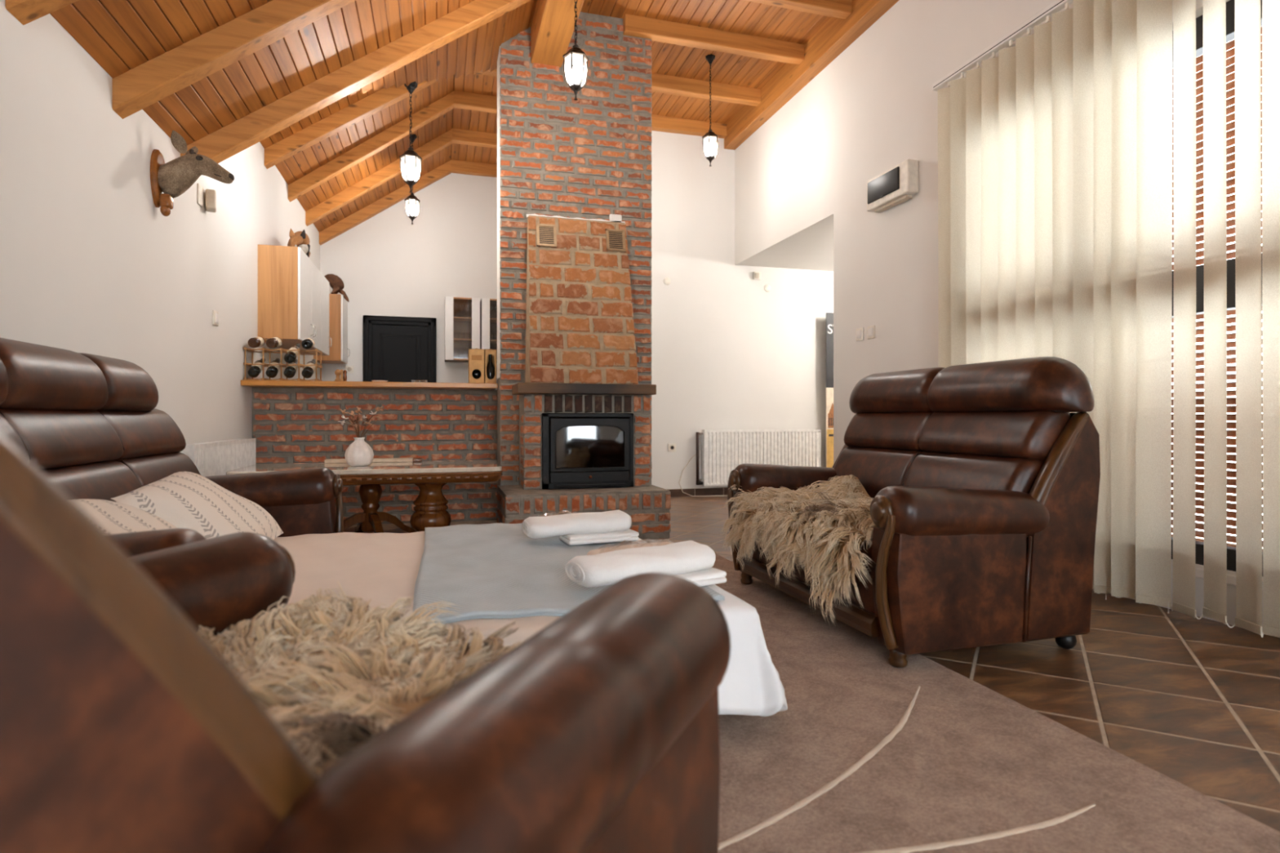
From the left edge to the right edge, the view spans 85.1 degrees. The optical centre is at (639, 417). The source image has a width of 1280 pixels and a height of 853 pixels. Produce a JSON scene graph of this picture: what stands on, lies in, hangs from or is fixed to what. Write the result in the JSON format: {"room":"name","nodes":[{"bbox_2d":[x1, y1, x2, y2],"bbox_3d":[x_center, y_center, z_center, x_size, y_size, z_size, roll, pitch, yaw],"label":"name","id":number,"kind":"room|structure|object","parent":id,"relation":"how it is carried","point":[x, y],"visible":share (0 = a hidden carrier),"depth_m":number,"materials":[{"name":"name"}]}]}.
{"room":"living room","nodes":[
{"label":"living room","id":0,"kind":"room"},
{"bbox_2d":[0,0,319,444],"bbox_3d":[-2.424,-1.300,3.078,0.200,4.300,11.250,0,0,-16],"label":"wall","id":1,"kind":"structure","parent":0,"point":[90,264],"depth_m":3.11,"materials":[{"name":"white paint"}]},
{"bbox_2d":[150,130,234,216],"bbox_3d":[-2.282,-1.224,3.575,0.360,0.408,0.199,0,0,-16],"label":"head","id":2,"kind":"object","parent":1,"relation":"attached to","point":[169,180],"visible":1,"depth_m":3.51},
{"bbox_2d":[196,183,216,212],"bbox_3d":[-2.604,-1.325,4.210,0.076,0.120,0.188,0,0,-16],"label":"alarm box","id":3,"kind":"object","parent":1,"relation":"attached to","point":[211,194],"visible":1,"depth_m":4.20,"materials":[{"name":"white plastic"}]},
{"bbox_2d":[212,310,218,325],"bbox_3d":[-2.700,-0.635,4.439,0.017,0.090,0.100,0,0,-16],"label":"light switch","id":4,"kind":"object","parent":1,"relation":"attached to","point":[215,313],"visible":1,"depth_m":4.41,"materials":[{"name":"white plastic"}]},
{"bbox_2d":[179,438,256,476],"bbox_3d":[-2.643,0.448,4.394,0.100,0.604,1.308,0,0,-16],"label":"radiator","id":5,"kind":"object","parent":1,"relation":"attached to","point":[215,458],"visible":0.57,"depth_m":4.25,"materials":[{"name":"metal"}]},
{"bbox_2d":[186,438,256,446],"bbox_3d":[-2.632,0.150,4.399,0.076,0.008,1.305,0,0,-16],"label":"grille","id":6,"kind":"object","parent":5,"relation":"attached to","point":[240,441],"depth_m":4.36,"materials":[{"name":"metal"}]},
{"bbox_2d":[257,244,332,355],"bbox_3d":[-3.050,-0.995,6.247,0.336,0.738,1.510,0,0,-16],"label":"upper cabinet","id":7,"kind":"object","parent":1,"relation":"attached to","point":[293,293],"visible":0.87,"depth_m":5.54,"materials":[{"name":"brown wood"}]},
{"bbox_2d":[287,228,310,257],"bbox_3d":[-3.085,-1.504,6.284,0.210,0.281,1.012,0,0,-24],"label":"fox","id":8,"kind":"object","parent":7,"relation":"on","point":[300,239],"visible":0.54,"depth_m":5.99,"materials":[{"name":"orange fur"}]},
{"bbox_2d":[313,293,350,364],"bbox_3d":[-3.592,-1.031,8.144,0.336,0.762,0.455,0,0,-16],"label":"upper cabinet","id":9,"kind":"object","parent":1,"relation":"attached to","point":[338,304],"visible":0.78,"depth_m":7.95,"materials":[{"name":"brown wood"}]},
{"bbox_2d":[324,273,349,302],"bbox_3d":[-3.541,-1.497,8.029,0.350,0.325,0.161,0,0,-24],"label":"stuffed marten","id":10,"kind":"object","parent":9,"relation":"on","point":[335,282],"visible":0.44,"depth_m":8.00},
{"bbox_2d":[320,172,497,390],"bbox_3d":[-2.651,-1.300,8.759,2.885,4.300,0.200,0,0,-16],"label":"wall","id":11,"kind":"structure","parent":0,"point":[387,264],"depth_m":8.64,"materials":[{"name":"white paint"}]},
{"bbox_2d":[345,365,353,373],"bbox_3d":[-3.503,-0.585,8.403,0.090,0.090,0.016,0,0,-16],"label":"power socket","id":12,"kind":"object","parent":11,"relation":"attached to","point":[349,369],"visible":0.84,"depth_m":8.40,"materials":[{"name":"white plastic"}]},
{"bbox_2d":[363,315,435,382],"bbox_3d":[-2.939,-0.195,8.538,0.850,2.090,0.064,0,0,-16],"label":"door","id":13,"kind":"structure","parent":11,"relation":"in","point":[403,352],"depth_m":8.54,"materials":[{"name":"black paint"}]},
{"bbox_2d":[444,296,479,362],"bbox_3d":[-2.198,-1.083,8.618,0.416,0.765,0.317,0,0,-16],"label":"upper cabinet","id":14,"kind":"object","parent":11,"relation":"attached to","point":[462,322],"visible":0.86,"depth_m":8.52,"materials":[{"name":"white wood"}]},
{"bbox_2d":[453,316,471,321],"bbox_3d":[-2.202,-1.223,8.632,0.384,0.016,0.270,0,0,-16],"label":"shelf","id":15,"kind":"object","parent":14,"relation":"attached to","point":[455,318],"depth_m":8.62,"materials":[{"name":"brown wood"}]},
{"bbox_2d":[453,338,471,342],"bbox_3d":[-2.202,-0.958,8.632,0.384,0.016,0.270,0,0,-16],"label":"shelf","id":16,"kind":"object","parent":14,"relation":"attached to","point":[455,340],"depth_m":8.60,"materials":[{"name":"brown wood"}]},
{"bbox_2d":[480,297,497,363],"bbox_3d":[-1.787,-1.083,8.736,0.407,0.765,0.317,0,0,-16],"label":"upper cabinet","id":17,"kind":"object","parent":11,"relation":"attached to","point":[488,317],"visible":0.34,"depth_m":8.59,"materials":[{"name":"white wood"}]},
{"bbox_2d":[489,318,497,322],"bbox_3d":[-1.791,-1.223,8.750,0.375,0.016,0.270,0,0,-16],"label":"shelf","id":18,"kind":"object","parent":17,"relation":"attached to","point":[491,320],"depth_m":8.69,"materials":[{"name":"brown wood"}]},
{"bbox_2d":[489,339,497,343],"bbox_3d":[-1.791,-0.958,8.750,0.375,0.016,0.270,0,0,-16],"label":"shelf","id":19,"kind":"object","parent":17,"relation":"attached to","point":[491,341],"depth_m":8.69,"materials":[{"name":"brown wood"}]},
{"bbox_2d":[4,0,898,245],"bbox_3d":[-0.154,-2.340,3.726,4.921,1.980,11.250,0,0,-16],"label":"ceiling","id":20,"kind":"structure","parent":0,"point":[319,84],"depth_m":5.14,"materials":[{"name":"brown wood"}]},
{"bbox_2d":[399,81,422,192],"bbox_3d":[-1.632,-1.995,4.963,0.156,0.780,0.135,0,0,-16],"label":"pendant lantern","id":21,"kind":"object","parent":20,"relation":"hanging from","point":[410,156],"visible":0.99,"depth_m":4.95,"materials":[{"name":"white glass"}]},
{"bbox_2d":[408,159,413,165],"bbox_3d":[-1.632,-1.817,4.963,0.024,0.037,0.024,0,0,-38],"label":"socket","id":22,"kind":"object","parent":21,"relation":"attached to","point":[411,161],"depth_m":4.95,"materials":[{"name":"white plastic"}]},
{"bbox_2d":[404,133,420,224],"bbox_3d":[-2.362,-2.471,7.229,0.156,0.922,0.135,0,0,-16],"label":"pendant lantern","id":23,"kind":"object","parent":20,"relation":"hanging from","point":[411,199],"visible":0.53,"depth_m":7.21,"materials":[{"name":"white glass"}]},
{"bbox_2d":[562,0,588,100],"bbox_3d":[-0.378,-2.308,4.104,0.156,0.867,0.135,0,0,-16],"label":"pendant lantern","id":24,"kind":"object","parent":20,"relation":"hanging from","point":[575,56],"visible":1,"depth_m":4.09,"materials":[{"name":"glass"}]},
{"bbox_2d":[573,59,577,66],"bbox_3d":[-0.378,-2.087,4.104,0.024,0.037,0.024,0,0,-38],"label":"socket","id":25,"kind":"object","parent":24,"relation":"attached to","point":[575,61],"depth_m":4.09,"materials":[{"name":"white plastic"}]},
{"bbox_2d":[702,53,718,166],"bbox_3d":[0.622,-2.713,6.158,0.156,0.977,0.135,0,0,-16],"label":"pendant lantern","id":26,"kind":"object","parent":20,"relation":"hanging from","point":[710,136],"visible":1,"depth_m":6.14,"materials":[{"name":"white glass"}]},
{"bbox_2d":[651,130,833,488],"bbox_3d":[1.243,-1.300,7.843,3.900,4.300,0.200,0,0,-16],"label":"wall","id":27,"kind":"structure","parent":0,"point":[728,352],"depth_m":7.61,"materials":[{"name":"white paint"}]},
{"bbox_2d":[663,277,671,284],"bbox_3d":[0.291,-1.465,7.463,0.084,0.084,0.008,0,0,-16],"label":"junction cover","id":28,"kind":"object","parent":27,"relation":"attached to","point":[667,281],"visible":1,"depth_m":7.46,"materials":[{"name":"white plastic"}]},
{"bbox_2d":[667,443,675,451],"bbox_3d":[0.345,0.320,7.474,0.088,0.088,0.016,0,0,-16],"label":"power socket","id":29,"kind":"object","parent":27,"relation":"attached to","point":[671,446],"visible":1,"depth_m":7.47,"materials":[{"name":"white plastic"}]},
{"bbox_2d":[666,487,733,497],"bbox_3d":[1.292,0.807,7.747,3.460,0.085,0.012,0,0,-16],"label":"baseboard","id":30,"kind":"structure","parent":27,"relation":"attached to","point":[718,491],"depth_m":7.55,"materials":[{"name":"wood"}]},
{"bbox_2d":[752,271,761,279],"bbox_3d":[1.302,-1.577,7.730,0.090,0.085,0.050,0,0,-16],"label":"sensor","id":31,"kind":"object","parent":27,"relation":"attached to","point":[756,275],"visible":1,"depth_m":7.71,"materials":[{"name":"white plastic"}]},
{"bbox_2d":[696,429,821,486],"bbox_3d":[1.316,0.433,7.707,1.480,0.604,0.100,0,0,-16],"label":"radiator","id":32,"kind":"object","parent":27,"relation":"attached to","point":[722,451],"visible":0.79,"depth_m":7.64,"materials":[{"name":"metal"}]},
{"bbox_2d":[678,453,727,496],"bbox_3d":[0.787,0.613,7.534,0.748,0.472,0.048,0,0,-10],"label":"cable","id":33,"kind":"object","parent":32,"relation":"hanging from","point":[695,454],"visible":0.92,"depth_m":7.49,"materials":[{"name":"white plastic"}]},
{"bbox_2d":[704,429,820,431],"bbox_3d":[1.355,0.135,7.706,1.400,0.008,0.076,0,0,-16],"label":"grille","id":34,"kind":"object","parent":32,"relation":"attached to","point":[729,429],"depth_m":7.69,"materials":[{"name":"metal"}]},
{"bbox_2d":[764,284,770,292],"bbox_3d":[1.425,-1.450,7.787,0.084,0.084,0.008,0,0,-16],"label":"junction cover","id":35,"kind":"object","parent":27,"relation":"attached to","point":[766,287],"visible":1,"depth_m":7.78,"materials":[{"name":"white plastic"}]},
{"bbox_2d":[754,227,833,271],"bbox_3d":[2.545,-1.793,6.811,1.963,0.214,2.500,0,0,-16],"label":"ceiling","id":36,"kind":"structure","parent":0,"point":[815,253],"depth_m":7.29,"materials":[{"name":"white paint"}]},
{"bbox_2d":[342,496,1279,831],"bbox_3d":[0.790,0.910,3.996,6.885,0.120,11.250,0,0,-16],"label":"floor","id":37,"kind":"structure","parent":0,"point":[1195,702],"depth_m":2.22,"materials":[{"name":"tile"}]},
{"bbox_2d":[0,337,343,556],"bbox_3d":[-1.560,0.309,2.232,0.898,1.081,2.056,0,0,-16],"label":"sofa","id":38,"kind":"object","parent":37,"relation":"on","point":[91,424],"visible":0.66,"depth_m":2.33,"materials":[{"name":"brown leather"}]},
{"bbox_2d":[0,408,186,470],"bbox_3d":[-1.853,0.055,2.149,0.248,0.210,1.894,0,0,-16],"label":"cushion","id":39,"kind":"object","parent":38,"relation":"on","point":[51,438],"depth_m":2.28,"materials":[{"name":"brown leather"}]},
{"bbox_2d":[40,452,200,502],"bbox_3d":[-1.772,0.284,2.172,0.255,0.292,1.874,0,0,-16],"label":"cushion","id":40,"kind":"object","parent":38,"relation":"on","point":[105,477],"depth_m":2.30,"materials":[{"name":"brown leather"}]},
{"bbox_2d":[226,459,502,533],"bbox_3d":[-1.819,0.588,4.800,1.662,0.525,0.847,0,0,-16],"label":"table","id":41,"kind":"object","parent":37,"relation":"on","point":[430,477],"visible":0.52,"depth_m":4.63,"materials":[{"name":"brown wood"}]},
{"bbox_2d":[337,405,382,466],"bbox_3d":[-1.890,0.122,4.712,0.284,0.407,0.175,0,0,-16],"label":"flower vase","id":42,"kind":"object","parent":41,"relation":"on","point":[358,453],"visible":1,"depth_m":4.67,"materials":[{"name":"white ceramic"}]},
{"bbox_2d":[324,457,422,463],"bbox_3d":[-1.947,0.312,5.112,0.665,0.026,0.100,0,0,-16],"label":"table runner","id":43,"kind":"object","parent":41,"relation":"on","point":[375,460],"visible":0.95,"depth_m":5.09,"materials":[{"name":"white fabric"}]},
{"bbox_2d":[252,387,497,525],"bbox_3d":[-1.730,0.309,5.702,2.573,1.082,0.125,0,0,-16],"label":"wall","id":44,"kind":"structure","parent":37,"relation":"on","point":[290,424],"depth_m":5.57,"materials":[{"name":"brick"}]},
{"bbox_2d":[240,380,497,390],"bbox_3d":[-2.068,-0.253,5.504,1.816,0.039,0.520,0,0,-16],"label":"countertop","id":45,"kind":"structure","parent":44,"relation":"on","point":[255,384],"depth_m":5.29,"materials":[{"name":"brown wood"}]},
{"bbox_2d":[243,346,322,381],"bbox_3d":[-2.678,-0.395,5.246,0.494,0.244,0.230,0,0,-16],"label":"wine rack","id":46,"kind":"object","parent":45,"relation":"on","point":[251,350],"visible":0.7,"depth_m":5.17,"materials":[{"name":"brown wood"}]},
{"bbox_2d":[247,357,265,377],"bbox_3d":[-2.849,-0.376,5.200,0.075,0.166,0.302,0,0,-15],"label":"wine bottle","id":47,"kind":"object","parent":46,"relation":"in","point":[254,371],"visible":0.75,"depth_m":5.08,"materials":[{"name":"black glass"}]},
{"bbox_2d":[248,336,266,347],"bbox_3d":[-2.851,-0.560,5.213,0.075,0.101,0.311,0,0,-15],"label":"wine bottle","id":48,"kind":"object","parent":46,"relation":"on","point":[255,342],"visible":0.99,"depth_m":5.08,"materials":[{"name":"brown glass"}]},
{"bbox_2d":[266,358,280,377],"bbox_3d":[-2.743,-0.376,5.230,0.075,0.166,0.302,0,0,-19],"label":"wine bottle","id":49,"kind":"object","parent":46,"relation":"in","point":[272,371],"visible":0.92,"depth_m":5.11,"materials":[{"name":"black glass"}]},
{"bbox_2d":[266,337,283,348],"bbox_3d":[-2.739,-0.560,5.245,0.075,0.101,0.311,0,0,-16],"label":"wine bottle","id":50,"kind":"object","parent":46,"relation":"on","point":[274,342],"visible":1,"depth_m":5.11,"materials":[{"name":"brown glass"}]},
{"bbox_2d":[284,358,297,377],"bbox_3d":[-2.626,-0.376,5.264,0.075,0.166,0.302,0,0,-18],"label":"wine bottle","id":51,"kind":"object","parent":46,"relation":"in","point":[290,371],"visible":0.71,"depth_m":5.15,"materials":[{"name":"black glass"}]},
{"bbox_2d":[284,343,300,363],"bbox_3d":[-2.617,-0.489,5.265,0.075,0.171,0.300,0,0,-14],"label":"wine bottle","id":52,"kind":"object","parent":46,"relation":"in","point":[290,357],"visible":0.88,"depth_m":5.15,"materials":[{"name":"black glass"}]},
{"bbox_2d":[301,337,315,349],"bbox_3d":[-2.519,-0.560,5.307,0.075,0.101,0.311,0,0,-19],"label":"wine bottle","id":53,"kind":"object","parent":46,"relation":"on","point":[307,344],"visible":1,"depth_m":5.17,"materials":[{"name":"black glass"}]},
{"bbox_2d":[301,359,315,378],"bbox_3d":[-2.505,-0.376,5.298,0.075,0.166,0.302,0,0,-15],"label":"wine bottle","id":54,"kind":"object","parent":46,"relation":"in","point":[308,371],"visible":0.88,"depth_m":5.18,"materials":[{"name":"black glass"}]},
{"bbox_2d":[333,368,346,381],"bbox_3d":[-2.315,-0.323,5.391,0.090,0.102,0.080,0,0,-16],"label":"nutcracker","id":55,"kind":"object","parent":45,"relation":"on","point":[342,373],"visible":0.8,"depth_m":5.38,"materials":[{"name":"brown wood"}]},
{"bbox_2d":[371,380,387,382],"bbox_3d":[-2.036,-0.281,5.450,0.124,0.018,0.124,0,0,-16],"label":"dish","id":56,"kind":"object","parent":45,"relation":"on","point":[371,380],"visible":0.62,"depth_m":5.41,"materials":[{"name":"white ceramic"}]},
{"bbox_2d":[468,348,484,382],"bbox_3d":[-1.310,-0.414,5.580,0.123,0.282,0.091,0,0,-16],"label":"gift box","id":57,"kind":"object","parent":45,"relation":"on","point":[476,356],"visible":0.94,"depth_m":5.54,"materials":[{"name":"brown wood"}]},
{"bbox_2d":[484,348,496,383],"bbox_3d":[-1.205,-0.414,5.610,0.091,0.282,0.090,0,0,-16],"label":"gift box","id":58,"kind":"object","parent":45,"relation":"on","point":[490,354],"visible":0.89,"depth_m":5.58,"materials":[{"name":"beige cardboard"}]},
{"bbox_2d":[497,11,652,516],"bbox_3d":[-0.531,-1.170,5.628,1.210,4.040,0.366,0,0,-16],"label":"brick chimney","id":59,"kind":"object","parent":37,"relation":"on","point":[588,157],"visible":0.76,"depth_m":5.46,"materials":[{"name":"red brick"}]},
{"bbox_2d":[497,213,671,538],"bbox_3d":[-0.438,-0.384,5.128,1.159,2.468,0.741,0,0,-16],"label":"brick fireplace","id":60,"kind":"object","parent":37,"relation":"on","point":[581,356],"visible":0.89,"depth_m":5.15,"materials":[{"name":"red brick"}]},
{"bbox_2d":[536,222,556,247],"bbox_3d":[-0.705,-1.376,5.252,0.150,0.179,0.056,0,0,-16],"label":"air vent","id":61,"kind":"object","parent":60,"relation":"attached to","point":[546,233],"depth_m":5.25,"materials":[{"name":"metal"}]},
{"bbox_2d":[542,413,633,488],"bbox_3d":[-0.420,0.239,5.244,0.678,0.546,0.405,0,0,-16],"label":"fireplace insert","id":62,"kind":"object","parent":60,"relation":"on","point":[580,450],"visible":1,"depth_m":5.07,"materials":[{"name":"metal"}]},
{"bbox_2d":[605,228,626,252],"bbox_3d":[-0.188,-1.376,5.400,0.150,0.179,0.056,0,0,-16],"label":"air vent","id":63,"kind":"object","parent":60,"relation":"attached to","point":[615,238],"depth_m":5.40,"materials":[{"name":"metal"}]},
{"bbox_2d":[826,312,833,467],"bbox_3d":[2.486,-0.171,7.975,0.858,2.039,0.110,0,0,-16],"label":"banner","id":64,"kind":"object","parent":37,"relation":"on","point":[829,316],"visible":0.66,"depth_m":7.86,"materials":[{"name":"metal"}]},
{"bbox_2d":[826,312,833,387],"bbox_3d":[2.490,-0.762,7.960,0.818,0.845,0.008,0,0,-16],"label":"print","id":65,"kind":"object","parent":64,"relation":"on","point":[829,316],"depth_m":7.86},
{"bbox_2d":[826,387,833,467],"bbox_3d":[2.490,0.217,7.960,0.818,1.113,0.008,0,0,-16],"label":"print","id":66,"kind":"object","parent":64,"relation":"on","point":[829,391],"depth_m":7.85},
{"bbox_2d":[826,429,833,467],"bbox_3d":[2.491,0.360,7.955,0.808,0.460,0.001,0,0,-16],"label":"print","id":67,"kind":"object","parent":64,"relation":"attached to","point":[829,432],"depth_m":7.85},
{"bbox_2d":[827,403,833,427],"bbox_3d":[2.204,-0.028,7.873,0.180,0.285,0.002,0,0,-16],"label":"print","id":68,"kind":"object","parent":64,"relation":"on","point":[830,406],"depth_m":7.86},
{"bbox_2d":[828,417,833,426],"bbox_3d":[2.157,0.045,7.859,0.062,0.090,0.001,0,0,-16],"label":"print","id":69,"kind":"object","parent":64,"relation":"attached to","point":[830,420],"depth_m":7.86},
{"bbox_2d":[711,553,1279,852],"bbox_3d":[0.049,0.843,2.167,1.985,0.014,3.900,0,0,-16],"label":"rug","id":70,"kind":"object","parent":37,"relation":"on","point":[866,754],"visible":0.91,"depth_m":1.64,"materials":[{"name":"brown carpet"}]},
{"bbox_2d":[0,434,730,852],"bbox_3d":[-0.552,0.297,0.724,1.056,1.081,1.103,0,0,24],"label":"armchair","id":71,"kind":"object","parent":70,"relation":"on","point":[123,729],"visible":0.91,"depth_m":0.48,"materials":[{"name":"brown leather"}]},
{"bbox_2d":[199,581,524,777],"bbox_3d":[-0.461,0.410,0.974,0.916,0.277,0.832,0,0,20],"label":"sheepskin","id":72,"kind":"object","parent":71,"relation":"on","point":[333,678],"visible":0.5,"depth_m":1.01,"materials":[{"name":"fur"}]},
{"bbox_2d":[727,356,1100,667],"bbox_3d":[1.048,0.309,3.035,0.898,1.081,1.416,0,0,-16],"label":"sofa","id":73,"kind":"object","parent":70,"relation":"on","point":[982,481],"visible":0.85,"depth_m":2.48,"materials":[{"name":"brown leather"}]},
{"bbox_2d":[719,474,876,626],"bbox_3d":[0.812,0.508,2.938,0.613,0.485,1.227,0,0,-16],"label":"sheepskin","id":74,"kind":"object","parent":73,"relation":"on","point":[824,528],"visible":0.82,"depth_m":2.81,"materials":[{"name":"fur"}]},
{"bbox_2d":[860,539,872,571],"bbox_3d":[1.012,0.490,2.736,0.574,0.182,0.551,0,0,-16],"label":"seat cushion","id":75,"kind":"object","parent":73,"relation":"on","point":[868,552],"depth_m":2.46,"materials":[{"name":"brown leather"}]},
{"bbox_2d":[833,446,1044,498],"bbox_3d":[1.261,0.284,3.095,0.255,0.292,1.234,0,0,-16],"label":"cushion","id":76,"kind":"object","parent":73,"relation":"on","point":[877,468],"depth_m":2.89,"materials":[{"name":"brown leather"}]},
{"bbox_2d":[843,410,1071,460],"bbox_3d":[1.341,0.055,3.118,0.248,0.210,1.254,0,0,-16],"label":"cushion","id":77,"kind":"object","parent":73,"relation":"on","point":[933,435],"depth_m":2.88,"materials":[{"name":"brown leather"}]},
{"bbox_3d":[-0.790,0.685,2.353,1.773,0.330,1.500,0,0,-16],"label":"bed","id":78,"kind":"object","parent":37,"relation":"on","visible":0},
{"bbox_2d":[273,531,559,651],"bbox_3d":[-0.944,0.605,2.285,1.480,0.229,1.673,0,0,-16],"label":"sheet","id":79,"kind":"object","parent":78,"relation":"on","point":[382,568],"visible":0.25,"depth_m":2.27,"materials":[{"name":"fabric"}]},
{"bbox_2d":[73,498,177,534],"bbox_3d":[-1.442,0.364,1.918,0.398,0.288,0.630,0,0,-12],"label":"pillow","id":80,"kind":"object","parent":79,"relation":"on","point":[113,517],"visible":0.1,"depth_m":1.95,"materials":[{"name":"beige fabric"}]},
{"bbox_2d":[110,471,283,539],"bbox_3d":[-1.547,0.359,2.501,0.381,0.315,0.614,0,0,-18],"label":"pillow","id":81,"kind":"object","parent":79,"relation":"on","point":[190,500],"visible":0.59,"depth_m":2.35,"materials":[{"name":"beige fabric"}]},
{"bbox_2d":[413,523,724,624],"bbox_3d":[-0.359,0.490,2.465,0.805,0.035,1.492,0,0,-16],"label":"blanket","id":82,"kind":"object","parent":79,"relation":"on","point":[490,571],"visible":0.6,"depth_m":2.14,"materials":[{"name":"grey fabric"}]},
{"bbox_2d":[559,528,639,545],"bbox_3d":[-0.159,0.462,2.717,0.288,0.034,0.140,0,0,-22],"label":"folded towel","id":83,"kind":"object","parent":82,"relation":"on","point":[629,535],"visible":0.88,"depth_m":2.66,"materials":[{"name":"white fabric"}]},
{"bbox_2d":[521,510,631,538],"bbox_3d":[-0.245,0.414,2.720,0.410,0.084,0.164,0,0,-22],"label":"rolled towel","id":84,"kind":"object","parent":83,"relation":"on","point":[535,527],"visible":0.97,"depth_m":2.65,"materials":[{"name":"white fabric"}]},
{"bbox_2d":[586,539,673,555],"bbox_3d":[0.001,0.442,2.280,0.377,0.083,0.200,0,0,-30],"label":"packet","id":85,"kind":"object","parent":82,"relation":"on","point":[609,548],"visible":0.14,"depth_m":2.28,"materials":[{"name":"white plastic"}]},
{"bbox_2d":[673,567,726,586],"bbox_3d":[0.092,0.462,2.000,0.300,0.034,0.140,0,0,-30],"label":"folded towel","id":86,"kind":"object","parent":82,"relation":"on","point":[709,576],"visible":0.41,"depth_m":1.99,"materials":[{"name":"white fabric"}]},
{"bbox_2d":[564,540,715,587],"bbox_3d":[0.006,0.414,1.990,0.428,0.084,0.164,0,0,-30],"label":"rolled towel","id":87,"kind":"object","parent":86,"relation":"on","point":[607,568],"visible":0.94,"depth_m":1.92,"materials":[{"name":"white fabric"}]},
{"bbox_2d":[560,537,787,716],"bbox_3d":[-0.109,0.639,2.539,0.625,0.289,1.674,0,0,-16],"label":"sheet","id":88,"kind":"object","parent":78,"relation":"on","point":[751,685],"visible":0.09,"depth_m":1.82,"materials":[{"name":"fabric"}]},
{"bbox_2d":[734,0,1277,637],"bbox_3d":[2.401,-1.300,3.338,0.220,4.300,9.100,0,0,-16],"label":"wall","id":89,"kind":"structure","parent":0,"point":[804,173],"depth_m":5.22,"materials":[{"name":"white paint"}]},
{"bbox_2d":[856,327,863,341],"bbox_3d":[1.695,-0.643,5.380,0.017,0.097,0.090,0,0,-16],"label":"light switch","id":90,"kind":"object","parent":89,"relation":"attached to","point":[860,331],"visible":1,"depth_m":5.36,"materials":[{"name":"white plastic"}]},
{"bbox_2d":[866,324,875,339],"bbox_3d":[1.735,-0.643,5.238,0.017,0.097,0.090,0,0,-16],"label":"light switch","id":91,"kind":"object","parent":89,"relation":"attached to","point":[871,329],"visible":1,"depth_m":5.23,"materials":[{"name":"white plastic"}]},
{"bbox_2d":[866,159,918,213],"bbox_3d":[1.774,-1.629,4.937,0.107,0.243,0.480,0,0,-16],"label":"box","id":92,"kind":"object","parent":89,"relation":"attached to","point":[897,184],"visible":1,"depth_m":4.85,"materials":[{"name":"white plastic"}]},
{"bbox_2d":[932,0,1279,637],"bbox_3d":[2.295,-0.628,3.013,0.163,2.968,2.906,0,0,-16],"label":"vertical blind","id":93,"kind":"object","parent":89,"relation":"attached to","point":[1055,153],"visible":0.9,"depth_m":3.08,"materials":[{"name":"beige fabric"}]},
{"bbox_2d":[1171,0,1262,591],"bbox_3d":[2.397,-0.535,3.134,0.160,2.430,2.410,0,0,-16],"label":"window","id":94,"kind":"structure","parent":89,"relation":"in","point":[1230,5],"depth_m":2.94,"materials":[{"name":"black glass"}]},
{"bbox_2d":[1171,318,1173,537],"bbox_3d":[2.560,0.048,3.328,0.050,1.039,0.005,0,0,-16],"label":"shutter","id":95,"kind":"object","parent":94,"relation":"attached to","point":[1172,318],"depth_m":3.34,"materials":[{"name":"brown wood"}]},
{"bbox_2d":[1172,68,1173,270],"bbox_3d":[2.561,-1.183,3.324,0.050,0.957,0.005,0,0,-16],"label":"shutter","id":96,"kind":"object","parent":94,"relation":"attached to","point":[1172,68],"depth_m":3.34,"materials":[{"name":"brown wood"}]},
{"bbox_2d":[1195,313,1204,542],"bbox_3d":[2.594,0.046,3.208,0.050,1.043,0.036,0,0,-16],"label":"shutter","id":97,"kind":"object","parent":94,"relation":"attached to","point":[1200,448],"depth_m":3.22,"materials":[{"name":"brown wood"}]},
{"bbox_2d":[1195,53,1204,265],"bbox_3d":[2.595,-1.183,3.206,0.050,0.960,0.032,0,0,-16],"label":"shutter","id":98,"kind":"object","parent":94,"relation":"attached to","point":[1199,60],"depth_m":3.22,"materials":[{"name":"brown wood"}]},
{"bbox_2d":[1226,39,1235,259],"bbox_3d":[2.630,-1.182,3.082,0.050,0.960,0.033,0,0,-16],"label":"shutter","id":99,"kind":"object","parent":94,"relation":"attached to","point":[1230,60],"depth_m":3.10,"materials":[{"name":"brown wood"}]},
{"bbox_2d":[1226,309,1235,547],"bbox_3d":[2.631,0.046,3.079,0.050,1.043,0.033,0,0,-16],"label":"shutter","id":100,"kind":"object","parent":94,"relation":"attached to","point":[1230,401],"depth_m":3.09,"materials":[{"name":"brown wood"}]},
{"bbox_2d":[1260,26,1262,252],"bbox_3d":[2.663,-1.184,2.967,0.050,0.958,0.005,0,0,-16],"label":"shutter","id":101,"kind":"object","parent":94,"relation":"attached to","point":[1260,26],"depth_m":2.98,"materials":[{"name":"brown wood"}]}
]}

